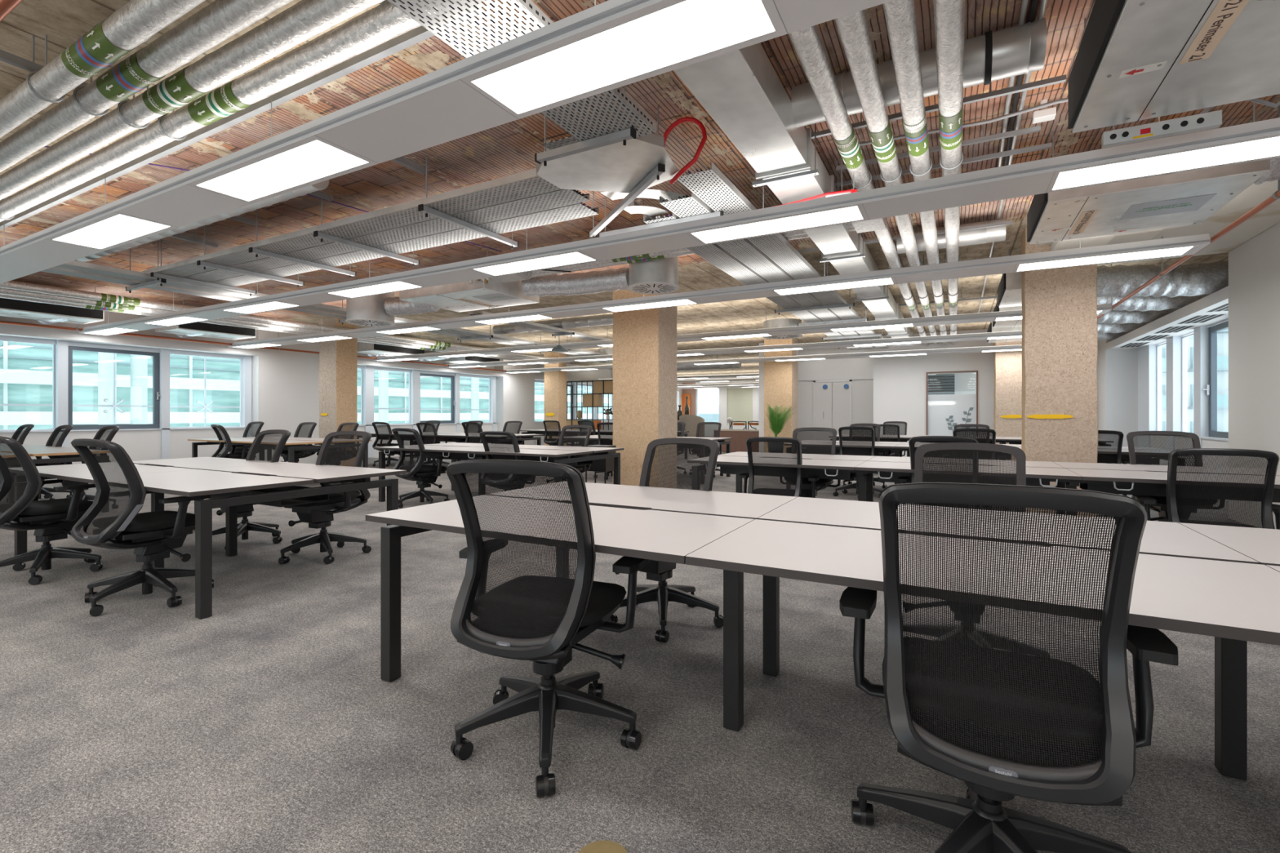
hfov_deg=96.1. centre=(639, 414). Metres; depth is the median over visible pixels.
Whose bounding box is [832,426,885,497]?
chair
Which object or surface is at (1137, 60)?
air conditioning unit
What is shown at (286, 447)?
basket
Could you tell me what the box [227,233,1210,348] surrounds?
linear light
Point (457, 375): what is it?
trim
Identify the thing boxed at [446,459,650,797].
chair
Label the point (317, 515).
chair
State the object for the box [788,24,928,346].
insulated pipe
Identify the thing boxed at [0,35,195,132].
rail
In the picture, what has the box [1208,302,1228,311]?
air vent
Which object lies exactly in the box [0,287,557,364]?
insulated pipe
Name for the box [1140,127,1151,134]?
switch
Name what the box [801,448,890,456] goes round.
basket
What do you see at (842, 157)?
bracket
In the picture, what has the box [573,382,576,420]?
trim
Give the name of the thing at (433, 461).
chair
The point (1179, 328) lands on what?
air vent
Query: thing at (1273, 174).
flexible duct
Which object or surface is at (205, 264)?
bracket
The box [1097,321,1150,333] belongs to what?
flexible duct
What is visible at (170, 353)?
window
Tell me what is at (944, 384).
blind
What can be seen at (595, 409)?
trim
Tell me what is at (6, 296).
insulated pipe
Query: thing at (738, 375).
linear light
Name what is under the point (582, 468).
chair
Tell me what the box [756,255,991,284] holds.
rail
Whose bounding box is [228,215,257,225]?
rail
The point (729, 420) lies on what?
globe lamp
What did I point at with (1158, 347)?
window
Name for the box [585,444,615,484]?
stand
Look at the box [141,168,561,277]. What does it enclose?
cable tray
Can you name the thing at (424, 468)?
seat cushion
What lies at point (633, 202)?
rail
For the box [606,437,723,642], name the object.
chair
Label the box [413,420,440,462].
chair
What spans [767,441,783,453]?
pot
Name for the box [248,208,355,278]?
bracket
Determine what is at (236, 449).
seat cushion
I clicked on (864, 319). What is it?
bracket
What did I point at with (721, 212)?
bracket
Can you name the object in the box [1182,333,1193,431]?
window frame
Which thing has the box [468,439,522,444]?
basket
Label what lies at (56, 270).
cable tray
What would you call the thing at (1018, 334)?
linear light
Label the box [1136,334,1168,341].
air vent
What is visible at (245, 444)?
basket
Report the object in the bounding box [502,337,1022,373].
linear light
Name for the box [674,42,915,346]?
duct
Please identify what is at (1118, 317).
flexible duct
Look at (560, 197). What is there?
cable tray
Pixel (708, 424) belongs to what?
chair
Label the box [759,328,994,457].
wall
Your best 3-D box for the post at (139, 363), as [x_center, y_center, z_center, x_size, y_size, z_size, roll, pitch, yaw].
[-12.322,-0.340,14.148,0.319,9.000,0.319,0,0,29]
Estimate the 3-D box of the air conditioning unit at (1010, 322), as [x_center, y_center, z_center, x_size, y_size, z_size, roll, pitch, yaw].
[6.326,-1.778,9.192,1.120,0.523,1.400,0,0,29]
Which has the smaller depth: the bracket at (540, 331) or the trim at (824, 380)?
the bracket at (540, 331)
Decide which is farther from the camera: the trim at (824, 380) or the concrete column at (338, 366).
the trim at (824, 380)
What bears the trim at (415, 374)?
attached to the wall at (285, 384)
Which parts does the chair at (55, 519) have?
backrest, backrest frame, armrest, height lever, armrest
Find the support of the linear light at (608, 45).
hanging from the ceiling
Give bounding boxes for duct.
[35,318,68,324]
[76,179,328,262]
[173,333,203,337]
[366,353,394,356]
[384,296,439,315]
[417,350,449,361]
[492,313,613,334]
[521,266,628,296]
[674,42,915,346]
[676,358,741,370]
[791,17,1046,127]
[896,217,1005,253]
[1097,261,1228,297]
[1097,293,1208,311]
[1097,308,1178,324]
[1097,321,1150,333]
[1097,332,1128,340]
[1253,157,1279,184]
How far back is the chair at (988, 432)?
7.17 m
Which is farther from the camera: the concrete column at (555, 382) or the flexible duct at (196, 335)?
the concrete column at (555, 382)
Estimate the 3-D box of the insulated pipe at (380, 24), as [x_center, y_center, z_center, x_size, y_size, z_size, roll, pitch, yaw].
[-5.104,-1.861,4.746,12.290,0.356,0.154,0,0,29]
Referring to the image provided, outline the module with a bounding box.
[1101,107,1222,148]
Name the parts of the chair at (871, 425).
backrest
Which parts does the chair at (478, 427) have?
backrest frame, backrest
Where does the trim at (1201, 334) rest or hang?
attached to the wall at (1254, 265)
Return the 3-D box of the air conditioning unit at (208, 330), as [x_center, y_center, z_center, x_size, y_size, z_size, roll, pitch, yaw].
[-8.225,-1.778,10.938,0.870,0.523,1.300,0,0,29]
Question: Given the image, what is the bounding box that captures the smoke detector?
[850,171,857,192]
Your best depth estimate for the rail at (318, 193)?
5.07 m
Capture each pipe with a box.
[0,0,22,22]
[0,0,204,137]
[0,0,293,172]
[0,0,384,199]
[0,0,474,222]
[0,0,482,230]
[0,280,570,363]
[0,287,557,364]
[0,293,548,364]
[0,320,525,373]
[529,222,853,274]
[531,226,855,277]
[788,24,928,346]
[835,9,938,346]
[882,0,947,345]
[933,0,964,345]
[1097,105,1279,319]
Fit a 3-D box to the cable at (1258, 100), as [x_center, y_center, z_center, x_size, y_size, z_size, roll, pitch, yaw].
[2.955,-1.609,2.795,0.356,0.277,0.040,0,0,29]
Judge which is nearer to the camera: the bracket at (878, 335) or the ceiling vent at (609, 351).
the bracket at (878, 335)
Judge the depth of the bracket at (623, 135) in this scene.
3.35 m
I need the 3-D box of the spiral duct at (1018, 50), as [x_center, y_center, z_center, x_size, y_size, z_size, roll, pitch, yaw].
[1.516,-1.907,3.251,1.260,0.264,0.250,0,0,29]
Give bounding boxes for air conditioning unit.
[0,287,104,324]
[155,300,255,340]
[357,342,424,355]
[399,248,538,311]
[443,342,499,363]
[536,122,678,193]
[986,307,1022,342]
[992,301,1022,328]
[997,248,1022,307]
[1026,102,1270,244]
[1067,0,1279,133]
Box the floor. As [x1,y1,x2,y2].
[0,435,1279,852]
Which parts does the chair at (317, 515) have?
height lever, backrest, armrest, backrest frame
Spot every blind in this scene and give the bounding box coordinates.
[727,386,752,425]
[928,373,954,395]
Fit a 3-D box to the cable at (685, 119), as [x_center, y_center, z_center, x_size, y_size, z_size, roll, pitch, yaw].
[0.223,-1.786,3.922,0.540,0.382,0.126,0,0,29]
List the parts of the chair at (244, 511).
height lever, backrest, backrest frame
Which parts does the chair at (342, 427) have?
backrest, backrest frame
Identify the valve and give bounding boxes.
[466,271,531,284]
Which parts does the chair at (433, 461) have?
backrest, backrest frame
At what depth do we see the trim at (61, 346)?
9.87 m
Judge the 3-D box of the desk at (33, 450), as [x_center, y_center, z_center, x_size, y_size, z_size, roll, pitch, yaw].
[-7.941,0.793,6.987,2.997,0.726,1.440,0,0,29]
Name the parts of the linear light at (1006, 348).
light panel, light panel, light panel, light panel, light panel, light panel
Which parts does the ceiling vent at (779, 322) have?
plate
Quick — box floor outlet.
[578,840,627,852]
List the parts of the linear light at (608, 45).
light panel, light panel, light panel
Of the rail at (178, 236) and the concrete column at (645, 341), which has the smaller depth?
the rail at (178, 236)
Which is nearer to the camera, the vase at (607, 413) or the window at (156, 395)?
the window at (156, 395)
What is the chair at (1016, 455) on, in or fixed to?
on the floor
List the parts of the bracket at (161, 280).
threaded rod, threaded rod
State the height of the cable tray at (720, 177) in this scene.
0.053 m
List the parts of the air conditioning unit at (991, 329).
casing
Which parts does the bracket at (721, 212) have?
threaded rod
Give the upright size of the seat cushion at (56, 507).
0.082 m
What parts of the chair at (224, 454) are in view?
backrest frame, backrest, armrest, armrest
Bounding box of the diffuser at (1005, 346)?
[518,344,1022,369]
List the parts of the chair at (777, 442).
armrest, backrest, backrest frame, armrest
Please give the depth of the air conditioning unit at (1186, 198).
4.11 m
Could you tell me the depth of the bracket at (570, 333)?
11.53 m
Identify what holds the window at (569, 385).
in the wall at (285, 384)
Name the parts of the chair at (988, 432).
backrest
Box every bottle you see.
[677,404,682,419]
[684,395,688,414]
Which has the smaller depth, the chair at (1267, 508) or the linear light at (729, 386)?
the chair at (1267, 508)
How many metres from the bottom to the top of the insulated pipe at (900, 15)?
0.353 m
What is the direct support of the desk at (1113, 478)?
on the floor
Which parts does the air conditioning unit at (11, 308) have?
casing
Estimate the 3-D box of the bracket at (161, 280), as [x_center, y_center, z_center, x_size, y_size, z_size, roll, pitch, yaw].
[-5.922,-1.769,6.886,0.924,0.538,0.046,0,0,29]
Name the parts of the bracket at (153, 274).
threaded rod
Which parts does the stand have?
leg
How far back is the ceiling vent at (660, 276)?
6.54 m
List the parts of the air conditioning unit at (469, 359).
casing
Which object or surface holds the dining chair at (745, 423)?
on the floor
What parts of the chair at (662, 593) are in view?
backrest, backrest frame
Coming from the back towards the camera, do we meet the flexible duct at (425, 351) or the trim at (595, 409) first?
the trim at (595, 409)
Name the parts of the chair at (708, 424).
backrest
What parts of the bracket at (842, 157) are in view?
rod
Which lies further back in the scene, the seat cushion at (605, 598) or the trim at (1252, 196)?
the trim at (1252, 196)
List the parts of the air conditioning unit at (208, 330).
casing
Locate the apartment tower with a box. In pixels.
[1161,328,1228,433]
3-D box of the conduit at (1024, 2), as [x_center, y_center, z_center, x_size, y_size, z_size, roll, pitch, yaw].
[2.140,-2.000,3.275,0.046,0.028,4.600,0,0,29]
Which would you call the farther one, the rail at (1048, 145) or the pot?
the pot
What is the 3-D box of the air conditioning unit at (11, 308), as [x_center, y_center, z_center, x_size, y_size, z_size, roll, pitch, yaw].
[-9.401,-1.778,8.789,0.870,0.523,1.600,0,0,29]
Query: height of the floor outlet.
0.008 m
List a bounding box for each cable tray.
[40,266,594,356]
[54,260,607,355]
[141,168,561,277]
[182,188,589,282]
[208,202,599,286]
[387,0,656,141]
[469,311,610,341]
[644,213,862,350]
[659,191,875,349]
[677,161,888,348]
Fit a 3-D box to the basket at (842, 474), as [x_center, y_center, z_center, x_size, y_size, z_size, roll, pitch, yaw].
[1.450,0.528,5.715,1.260,0.144,1.040,0,0,29]
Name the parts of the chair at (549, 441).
backrest frame, backrest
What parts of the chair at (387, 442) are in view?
backrest, backrest frame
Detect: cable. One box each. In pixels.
[44,145,502,252]
[541,269,570,272]
[662,116,706,184]
[769,189,851,207]
[1199,97,1279,114]
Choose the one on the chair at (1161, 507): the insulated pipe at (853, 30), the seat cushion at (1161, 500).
the seat cushion at (1161, 500)
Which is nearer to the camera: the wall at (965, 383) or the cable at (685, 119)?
the cable at (685, 119)
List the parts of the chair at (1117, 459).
backrest, backrest frame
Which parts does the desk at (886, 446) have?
leg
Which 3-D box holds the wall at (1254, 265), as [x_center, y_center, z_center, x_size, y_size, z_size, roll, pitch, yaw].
[5.612,-0.440,3.884,0.720,3.200,20.400,0,0,29]
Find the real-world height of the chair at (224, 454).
1.002 m
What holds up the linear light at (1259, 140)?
hanging from the ceiling
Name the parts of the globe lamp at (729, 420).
globe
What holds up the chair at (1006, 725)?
on the floor
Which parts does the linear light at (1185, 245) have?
light panel, light panel, light panel, light panel, light panel, light panel, light panel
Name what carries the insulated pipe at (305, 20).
hanging from the ceiling
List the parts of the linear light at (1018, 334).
light panel, light panel, light panel, light panel, light panel, light panel, light panel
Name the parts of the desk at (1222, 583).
leg, rail, leg, leg, leg, leg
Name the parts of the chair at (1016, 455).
height lever, backrest, backrest frame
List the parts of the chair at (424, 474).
backrest, backrest frame, height lever, armrest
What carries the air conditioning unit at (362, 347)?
hanging from the ceiling
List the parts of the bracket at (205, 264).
threaded rod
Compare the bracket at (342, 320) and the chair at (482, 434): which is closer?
the chair at (482, 434)
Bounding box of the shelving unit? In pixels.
[566,379,613,445]
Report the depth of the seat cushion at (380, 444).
12.90 m
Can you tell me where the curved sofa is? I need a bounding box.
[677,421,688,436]
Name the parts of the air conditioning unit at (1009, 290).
casing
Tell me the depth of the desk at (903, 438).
11.00 m
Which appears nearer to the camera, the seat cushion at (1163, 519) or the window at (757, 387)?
the seat cushion at (1163, 519)
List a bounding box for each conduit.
[977,0,1047,313]
[997,0,1028,167]
[1003,0,1038,165]
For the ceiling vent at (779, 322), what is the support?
in the ceiling
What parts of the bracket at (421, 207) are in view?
threaded rod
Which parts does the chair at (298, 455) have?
backrest, backrest frame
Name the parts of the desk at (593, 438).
leg, rail, leg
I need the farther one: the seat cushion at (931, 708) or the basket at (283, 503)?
the basket at (283, 503)
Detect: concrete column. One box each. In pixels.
[319,317,357,466]
[543,351,566,445]
[612,289,677,488]
[764,338,797,453]
[993,341,1022,460]
[1021,226,1097,516]
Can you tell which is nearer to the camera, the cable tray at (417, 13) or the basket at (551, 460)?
the cable tray at (417, 13)
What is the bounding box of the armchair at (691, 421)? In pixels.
[679,414,704,436]
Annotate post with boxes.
[97,351,116,424]
[130,354,147,424]
[378,370,388,423]
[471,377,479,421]
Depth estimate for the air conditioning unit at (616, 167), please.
3.77 m
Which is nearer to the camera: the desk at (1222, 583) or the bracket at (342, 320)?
the desk at (1222, 583)
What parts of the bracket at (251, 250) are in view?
threaded rod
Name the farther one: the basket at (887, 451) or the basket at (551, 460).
the basket at (887, 451)
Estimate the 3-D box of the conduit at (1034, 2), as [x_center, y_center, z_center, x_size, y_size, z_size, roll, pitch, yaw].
[2.175,-2.000,3.256,0.046,0.028,4.600,0,0,29]
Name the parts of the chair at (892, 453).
backrest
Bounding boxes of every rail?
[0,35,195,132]
[170,231,217,247]
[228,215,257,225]
[308,190,333,201]
[391,155,426,174]
[630,200,663,222]
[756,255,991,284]
[797,220,1012,253]
[811,74,1066,138]
[834,142,1052,186]
[835,119,1040,170]
[864,291,996,308]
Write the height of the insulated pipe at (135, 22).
0.356 m
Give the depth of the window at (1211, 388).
8.40 m
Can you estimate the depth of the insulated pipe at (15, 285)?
9.40 m
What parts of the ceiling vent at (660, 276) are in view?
plate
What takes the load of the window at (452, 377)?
in the wall at (285, 384)
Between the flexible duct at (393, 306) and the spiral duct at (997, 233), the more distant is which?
the flexible duct at (393, 306)
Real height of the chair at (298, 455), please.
1.019 m
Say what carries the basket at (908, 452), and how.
on the desk at (886, 446)
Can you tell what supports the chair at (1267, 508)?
on the floor
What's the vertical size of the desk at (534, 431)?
0.726 m
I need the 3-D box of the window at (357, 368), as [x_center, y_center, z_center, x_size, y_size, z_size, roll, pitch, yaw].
[-7.497,-0.477,14.586,0.053,1.485,1.000,0,0,29]
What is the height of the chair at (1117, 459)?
0.981 m
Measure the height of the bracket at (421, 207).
0.478 m
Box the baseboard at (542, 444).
[45,441,577,479]
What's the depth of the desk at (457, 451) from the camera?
7.20 m
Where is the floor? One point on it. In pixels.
(266, 722)
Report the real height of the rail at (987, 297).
0.154 m
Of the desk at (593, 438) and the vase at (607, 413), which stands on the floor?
the desk at (593, 438)
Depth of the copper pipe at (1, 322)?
11.06 m
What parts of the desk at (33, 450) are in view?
leg, rail, leg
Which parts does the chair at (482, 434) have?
backrest, backrest frame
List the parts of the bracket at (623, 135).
threaded rod, threaded rod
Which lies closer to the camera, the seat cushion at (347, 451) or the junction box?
the junction box
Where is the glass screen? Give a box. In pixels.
[0,353,569,426]
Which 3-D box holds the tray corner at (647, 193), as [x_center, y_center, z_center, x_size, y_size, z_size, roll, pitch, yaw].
[0.101,-1.708,4.561,0.600,0.024,0.600,0,0,29]
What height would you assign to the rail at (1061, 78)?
0.154 m
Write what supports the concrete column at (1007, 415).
on the floor
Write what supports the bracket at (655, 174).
hanging from the ceiling
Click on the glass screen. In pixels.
(113, 405)
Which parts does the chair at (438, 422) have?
backrest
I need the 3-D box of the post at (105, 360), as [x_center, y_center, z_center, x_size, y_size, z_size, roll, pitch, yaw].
[-12.610,-0.340,13.622,0.319,9.000,0.319,0,0,29]
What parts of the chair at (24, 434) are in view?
backrest, backrest frame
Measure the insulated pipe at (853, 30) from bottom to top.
0.353 m
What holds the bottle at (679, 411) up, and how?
on the cabinet
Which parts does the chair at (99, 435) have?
backrest, backrest frame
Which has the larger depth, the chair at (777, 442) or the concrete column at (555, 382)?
the concrete column at (555, 382)
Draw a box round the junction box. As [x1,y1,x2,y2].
[1032,99,1056,124]
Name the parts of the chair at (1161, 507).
height lever, backrest frame, backrest, armrest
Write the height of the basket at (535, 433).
0.144 m
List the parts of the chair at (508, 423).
backrest, backrest frame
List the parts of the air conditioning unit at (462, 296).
casing, maker plate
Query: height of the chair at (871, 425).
1.019 m
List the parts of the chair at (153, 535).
rail, backrest frame, backrest, armrest, height lever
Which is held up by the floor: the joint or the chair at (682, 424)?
the chair at (682, 424)
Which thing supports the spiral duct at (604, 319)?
hanging from the ceiling
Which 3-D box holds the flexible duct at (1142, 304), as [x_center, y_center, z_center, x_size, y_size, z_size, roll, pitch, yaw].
[7.014,-1.675,8.193,2.184,0.421,0.396,0,0,22]
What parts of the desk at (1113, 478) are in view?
leg, leg, pull handle, cross rail, leg, leg, pull handle, pull handle, leg, leg, cross rail, pull handle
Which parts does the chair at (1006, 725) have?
armrest, backrest, rail, backrest frame, armrest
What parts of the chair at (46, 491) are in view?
backrest, backrest frame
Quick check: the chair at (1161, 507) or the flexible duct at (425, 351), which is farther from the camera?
the flexible duct at (425, 351)
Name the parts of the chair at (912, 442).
backrest frame, backrest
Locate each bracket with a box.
[125,239,166,293]
[151,240,257,296]
[196,225,304,287]
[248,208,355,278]
[313,190,419,266]
[338,300,346,324]
[417,155,518,248]
[457,311,493,342]
[534,85,635,165]
[537,331,569,353]
[551,332,574,337]
[588,106,665,238]
[598,162,723,237]
[774,288,854,315]
[797,303,867,325]
[822,328,882,341]
[825,157,853,197]
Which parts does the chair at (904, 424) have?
backrest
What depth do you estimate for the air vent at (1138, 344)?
10.77 m
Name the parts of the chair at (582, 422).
backrest frame, backrest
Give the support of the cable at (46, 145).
attached to the ceiling
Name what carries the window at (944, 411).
in the wall at (897, 390)
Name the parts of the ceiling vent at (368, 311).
plate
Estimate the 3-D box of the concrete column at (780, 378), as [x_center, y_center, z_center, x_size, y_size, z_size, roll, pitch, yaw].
[3.848,-0.440,15.705,0.770,3.200,0.661,0,0,29]
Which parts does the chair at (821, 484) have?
backrest, backrest frame, armrest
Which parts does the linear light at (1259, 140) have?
light panel, light panel, light panel, light panel, light panel, light panel, light panel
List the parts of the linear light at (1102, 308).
light panel, light panel, light panel, light panel, light panel, light panel, light panel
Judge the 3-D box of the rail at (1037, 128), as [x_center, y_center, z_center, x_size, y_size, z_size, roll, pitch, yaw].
[2.085,-1.963,4.125,1.300,0.154,0.028,0,0,29]
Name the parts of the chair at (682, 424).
backrest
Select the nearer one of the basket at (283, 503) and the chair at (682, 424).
the basket at (283, 503)
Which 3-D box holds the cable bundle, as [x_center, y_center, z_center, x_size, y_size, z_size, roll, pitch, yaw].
[2.120,-1.885,3.793,1.472,0.114,0.215,0,0,36]
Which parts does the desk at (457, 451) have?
leg, rail, leg, leg, leg, rail, leg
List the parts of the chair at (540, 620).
armrest, rail, backrest frame, backrest, height lever, armrest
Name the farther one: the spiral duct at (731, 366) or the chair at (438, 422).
the spiral duct at (731, 366)
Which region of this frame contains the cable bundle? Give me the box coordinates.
[858,97,1067,146]
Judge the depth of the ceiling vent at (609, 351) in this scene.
15.46 m
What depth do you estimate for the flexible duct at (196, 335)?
10.99 m
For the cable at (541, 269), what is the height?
0.116 m
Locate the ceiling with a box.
[0,0,1279,376]
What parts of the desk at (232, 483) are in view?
leg, rail, leg, leg, leg, rail, leg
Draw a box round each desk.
[0,444,111,512]
[9,457,406,618]
[187,436,372,467]
[357,431,543,465]
[365,480,1279,780]
[373,442,623,502]
[520,429,688,458]
[556,435,732,484]
[687,451,1279,515]
[784,440,1184,488]
[828,434,1112,463]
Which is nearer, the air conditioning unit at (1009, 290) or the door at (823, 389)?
the air conditioning unit at (1009, 290)
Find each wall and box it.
[0,311,682,464]
[681,376,759,435]
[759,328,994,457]
[928,372,976,394]
[1097,221,1279,528]
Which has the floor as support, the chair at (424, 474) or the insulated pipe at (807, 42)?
the chair at (424, 474)
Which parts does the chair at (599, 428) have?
backrest frame, backrest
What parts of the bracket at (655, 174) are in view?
threaded rod, threaded rod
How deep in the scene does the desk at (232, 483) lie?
4.06 m
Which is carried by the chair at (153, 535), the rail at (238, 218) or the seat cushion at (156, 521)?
the seat cushion at (156, 521)
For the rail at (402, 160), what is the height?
0.122 m
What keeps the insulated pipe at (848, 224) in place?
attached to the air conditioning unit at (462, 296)
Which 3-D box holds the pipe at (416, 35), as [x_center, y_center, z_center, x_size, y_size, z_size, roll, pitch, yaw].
[-4.504,-1.940,4.686,8.600,0.200,0.040,0,0,29]
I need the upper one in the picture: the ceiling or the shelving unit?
the ceiling
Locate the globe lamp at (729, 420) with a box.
[726,417,733,426]
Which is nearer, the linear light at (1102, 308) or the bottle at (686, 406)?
the linear light at (1102, 308)
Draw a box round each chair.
[0,435,102,585]
[3,424,34,460]
[6,425,73,500]
[52,426,119,508]
[71,438,213,616]
[208,429,290,549]
[210,424,250,459]
[224,421,264,453]
[278,431,371,564]
[280,422,316,462]
[314,422,359,465]
[372,422,406,466]
[391,427,450,508]
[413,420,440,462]
[416,422,451,466]
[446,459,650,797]
[461,420,483,443]
[461,422,497,443]
[480,431,535,490]
[493,421,522,444]
[542,420,567,445]
[546,425,592,483]
[577,420,595,456]
[593,422,613,479]
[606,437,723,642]
[676,422,686,474]
[688,422,723,477]
[728,421,746,429]
[739,436,819,497]
[747,421,759,429]
[779,426,840,497]
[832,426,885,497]
[839,482,1177,852]
[842,423,887,488]
[874,424,905,456]
[883,421,908,451]
[897,435,995,510]
[903,442,1049,657]
[952,428,1005,460]
[953,423,989,443]
[1097,430,1129,494]
[1122,431,1225,520]
[1137,448,1279,529]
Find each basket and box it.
[7,457,48,467]
[210,485,328,506]
[226,443,271,449]
[272,444,337,452]
[378,436,416,440]
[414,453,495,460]
[423,437,465,442]
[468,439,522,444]
[495,456,592,466]
[535,432,577,436]
[578,440,613,445]
[720,466,855,479]
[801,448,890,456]
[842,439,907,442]
[878,473,1049,486]
[906,450,1010,459]
[1079,483,1279,502]
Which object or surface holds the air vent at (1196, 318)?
attached to the wall at (1254, 265)
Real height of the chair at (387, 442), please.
0.999 m
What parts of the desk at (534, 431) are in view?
rail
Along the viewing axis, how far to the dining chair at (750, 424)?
19.89 m
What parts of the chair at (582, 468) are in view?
backrest, backrest frame, armrest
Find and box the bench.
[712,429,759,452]
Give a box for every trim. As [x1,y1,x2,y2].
[55,339,67,447]
[159,348,169,459]
[241,355,251,437]
[362,365,373,457]
[410,369,420,431]
[454,373,459,432]
[490,376,495,431]
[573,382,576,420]
[593,407,597,419]
[797,378,873,439]
[1036,179,1279,265]
[1106,285,1228,350]
[1137,344,1161,447]
[1166,335,1187,465]
[1193,325,1212,448]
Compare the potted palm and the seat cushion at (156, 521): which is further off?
the potted palm
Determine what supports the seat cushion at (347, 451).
on the chair at (342, 427)
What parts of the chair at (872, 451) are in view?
backrest frame, backrest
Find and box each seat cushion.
[0,498,93,515]
[48,462,63,465]
[92,510,195,532]
[218,453,248,458]
[224,448,248,451]
[281,450,308,453]
[291,490,359,506]
[316,450,353,456]
[376,443,404,446]
[400,464,446,472]
[471,575,626,628]
[487,473,532,479]
[753,488,807,497]
[783,476,833,484]
[882,636,1102,750]
[1133,494,1217,506]
[1157,518,1257,528]
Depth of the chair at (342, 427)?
10.26 m
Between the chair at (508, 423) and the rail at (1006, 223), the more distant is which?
the chair at (508, 423)
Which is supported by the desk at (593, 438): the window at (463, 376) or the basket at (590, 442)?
the basket at (590, 442)
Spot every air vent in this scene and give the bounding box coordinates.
[1119,342,1149,347]
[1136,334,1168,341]
[1155,325,1192,333]
[1177,314,1223,324]
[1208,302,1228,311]
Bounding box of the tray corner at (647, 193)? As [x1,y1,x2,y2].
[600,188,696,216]
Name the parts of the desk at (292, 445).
leg, rail, leg, leg, rail, leg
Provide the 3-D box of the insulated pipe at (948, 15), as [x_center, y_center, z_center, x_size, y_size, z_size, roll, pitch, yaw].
[4.077,-1.863,7.495,0.148,0.353,14.836,0,0,29]
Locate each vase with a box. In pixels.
[576,410,581,419]
[604,408,613,419]
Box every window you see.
[0,340,55,431]
[67,346,159,430]
[169,353,241,428]
[357,368,362,425]
[375,369,410,424]
[420,373,455,423]
[462,376,490,422]
[567,384,573,420]
[695,387,719,422]
[757,386,759,425]
[926,370,977,435]
[1156,342,1166,431]
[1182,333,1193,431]
[1202,320,1228,438]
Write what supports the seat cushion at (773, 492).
on the chair at (777, 442)
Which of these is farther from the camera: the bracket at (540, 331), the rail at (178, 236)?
the bracket at (540, 331)
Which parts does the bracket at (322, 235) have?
threaded rod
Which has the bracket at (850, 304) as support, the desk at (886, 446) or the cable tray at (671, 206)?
the cable tray at (671, 206)
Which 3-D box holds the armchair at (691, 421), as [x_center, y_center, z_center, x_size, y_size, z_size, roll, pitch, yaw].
[1.855,0.575,20.810,0.806,1.170,0.848,0,0,-20]
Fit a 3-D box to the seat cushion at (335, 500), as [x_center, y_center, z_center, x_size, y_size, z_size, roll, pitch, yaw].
[-2.608,0.676,4.709,0.490,0.082,0.490,0,0,22]
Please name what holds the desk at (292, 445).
on the floor
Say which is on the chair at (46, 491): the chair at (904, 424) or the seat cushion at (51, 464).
the seat cushion at (51, 464)
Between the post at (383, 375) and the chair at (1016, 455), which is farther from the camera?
the post at (383, 375)
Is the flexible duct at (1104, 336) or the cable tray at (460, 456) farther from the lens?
the flexible duct at (1104, 336)
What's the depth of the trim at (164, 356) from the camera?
11.16 m
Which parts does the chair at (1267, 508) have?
armrest, backrest, armrest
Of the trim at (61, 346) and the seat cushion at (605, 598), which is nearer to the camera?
the seat cushion at (605, 598)
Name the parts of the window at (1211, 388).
handle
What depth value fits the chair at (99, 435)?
7.06 m
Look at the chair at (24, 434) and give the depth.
8.55 m
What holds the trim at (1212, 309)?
attached to the wall at (1254, 265)
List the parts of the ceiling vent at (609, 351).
plate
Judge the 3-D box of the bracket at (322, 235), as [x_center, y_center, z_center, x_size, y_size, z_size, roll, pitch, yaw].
[-2.626,-1.799,5.619,0.046,0.478,1.124,0,0,29]
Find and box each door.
[815,382,831,440]
[832,381,849,440]
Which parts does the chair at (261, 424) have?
backrest, backrest frame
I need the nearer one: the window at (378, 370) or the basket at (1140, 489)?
the basket at (1140, 489)
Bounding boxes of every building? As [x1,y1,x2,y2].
[0,341,609,429]
[697,404,719,422]
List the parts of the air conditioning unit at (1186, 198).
casing, maker plate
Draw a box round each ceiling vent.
[345,273,395,326]
[597,347,613,363]
[627,256,679,293]
[762,313,802,338]
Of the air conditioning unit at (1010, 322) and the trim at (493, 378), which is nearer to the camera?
the air conditioning unit at (1010, 322)
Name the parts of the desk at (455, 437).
rail, leg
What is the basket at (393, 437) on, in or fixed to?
on the desk at (455, 437)
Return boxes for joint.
[852,217,886,233]
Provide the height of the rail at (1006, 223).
0.154 m
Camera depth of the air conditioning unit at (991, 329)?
10.95 m
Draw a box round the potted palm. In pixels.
[765,402,795,453]
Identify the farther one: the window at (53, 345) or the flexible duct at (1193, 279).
the window at (53, 345)
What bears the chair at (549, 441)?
on the floor
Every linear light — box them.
[0,0,893,284]
[77,116,1279,335]
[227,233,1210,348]
[372,303,1111,361]
[445,326,1022,368]
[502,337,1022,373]
[595,373,759,380]
[676,377,759,382]
[677,372,759,386]
[677,385,759,389]
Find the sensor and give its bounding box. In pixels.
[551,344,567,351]

